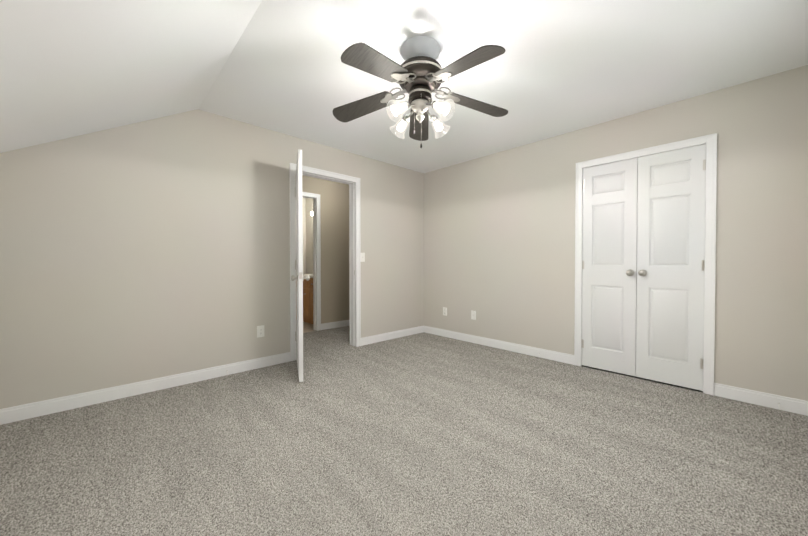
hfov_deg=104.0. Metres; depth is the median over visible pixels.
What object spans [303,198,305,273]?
wall
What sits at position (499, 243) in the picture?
wall
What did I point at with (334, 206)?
wall
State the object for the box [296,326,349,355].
floor
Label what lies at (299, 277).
bedroom door
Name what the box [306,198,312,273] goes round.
wall
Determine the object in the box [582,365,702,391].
floor
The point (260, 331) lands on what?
electrical outlet
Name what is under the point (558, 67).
ceiling
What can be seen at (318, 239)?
door frame
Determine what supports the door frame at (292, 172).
attached to the wall at (145, 250)
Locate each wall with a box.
[0,109,423,408]
[302,175,348,323]
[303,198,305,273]
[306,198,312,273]
[424,65,807,400]
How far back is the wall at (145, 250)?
2.64 m
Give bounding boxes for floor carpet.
[0,332,807,535]
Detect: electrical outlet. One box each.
[257,325,263,337]
[443,307,446,315]
[471,311,475,319]
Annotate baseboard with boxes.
[0,352,290,424]
[321,320,349,329]
[361,326,423,345]
[424,326,573,364]
[714,383,803,414]
[804,400,807,415]
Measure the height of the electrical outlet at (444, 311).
0.115 m
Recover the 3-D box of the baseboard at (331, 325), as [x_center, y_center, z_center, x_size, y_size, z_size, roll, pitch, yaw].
[-0.753,0.930,5.462,1.523,0.100,0.014,-1,1,-43]
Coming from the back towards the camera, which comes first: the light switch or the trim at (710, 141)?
the light switch
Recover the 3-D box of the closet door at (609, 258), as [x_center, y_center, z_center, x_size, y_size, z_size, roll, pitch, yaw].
[1.952,0.001,3.037,0.097,1.997,0.460,-1,1,-43]
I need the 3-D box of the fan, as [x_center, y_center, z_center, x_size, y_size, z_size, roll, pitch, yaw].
[0.103,-1.058,1.979,1.190,0.655,1.190,-1,1,-43]
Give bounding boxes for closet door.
[581,158,637,375]
[636,144,705,390]
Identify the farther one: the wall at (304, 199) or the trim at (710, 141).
the wall at (304, 199)
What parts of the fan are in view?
blade, blade, lamp shade, lamp shade, bulb, lamp arm, blade, lamp arm, lamp arm, bulb, lamp shade, bulb, lamp shade, blade, blade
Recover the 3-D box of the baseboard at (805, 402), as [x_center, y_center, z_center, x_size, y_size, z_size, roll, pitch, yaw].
[1.243,0.991,0.707,4.262,0.100,0.014,-1,1,-43]
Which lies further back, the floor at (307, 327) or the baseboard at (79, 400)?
the floor at (307, 327)
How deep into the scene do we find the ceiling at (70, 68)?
1.63 m
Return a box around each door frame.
[289,163,360,360]
[302,192,320,330]
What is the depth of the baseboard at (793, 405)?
2.33 m
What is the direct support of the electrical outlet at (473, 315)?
attached to the wall at (499, 243)
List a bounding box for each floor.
[296,319,316,332]
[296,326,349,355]
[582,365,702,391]
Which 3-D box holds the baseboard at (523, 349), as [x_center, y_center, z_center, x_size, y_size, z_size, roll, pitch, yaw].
[1.028,0.949,4.034,0.014,0.100,2.136,-1,1,-43]
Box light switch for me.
[361,253,364,261]
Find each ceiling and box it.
[0,0,261,152]
[198,0,807,172]
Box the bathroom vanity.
[296,274,312,323]
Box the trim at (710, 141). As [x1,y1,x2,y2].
[574,133,716,395]
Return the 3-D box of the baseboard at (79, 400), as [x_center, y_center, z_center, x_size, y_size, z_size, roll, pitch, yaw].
[-1.996,0.966,2.644,2.142,0.100,0.014,-1,1,-43]
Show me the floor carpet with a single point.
(423, 434)
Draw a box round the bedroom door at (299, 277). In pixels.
[291,149,309,381]
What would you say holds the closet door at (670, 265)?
in the wall at (499, 243)
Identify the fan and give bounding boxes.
[333,36,507,147]
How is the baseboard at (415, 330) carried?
attached to the wall at (145, 250)
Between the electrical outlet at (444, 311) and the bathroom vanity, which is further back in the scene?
the bathroom vanity

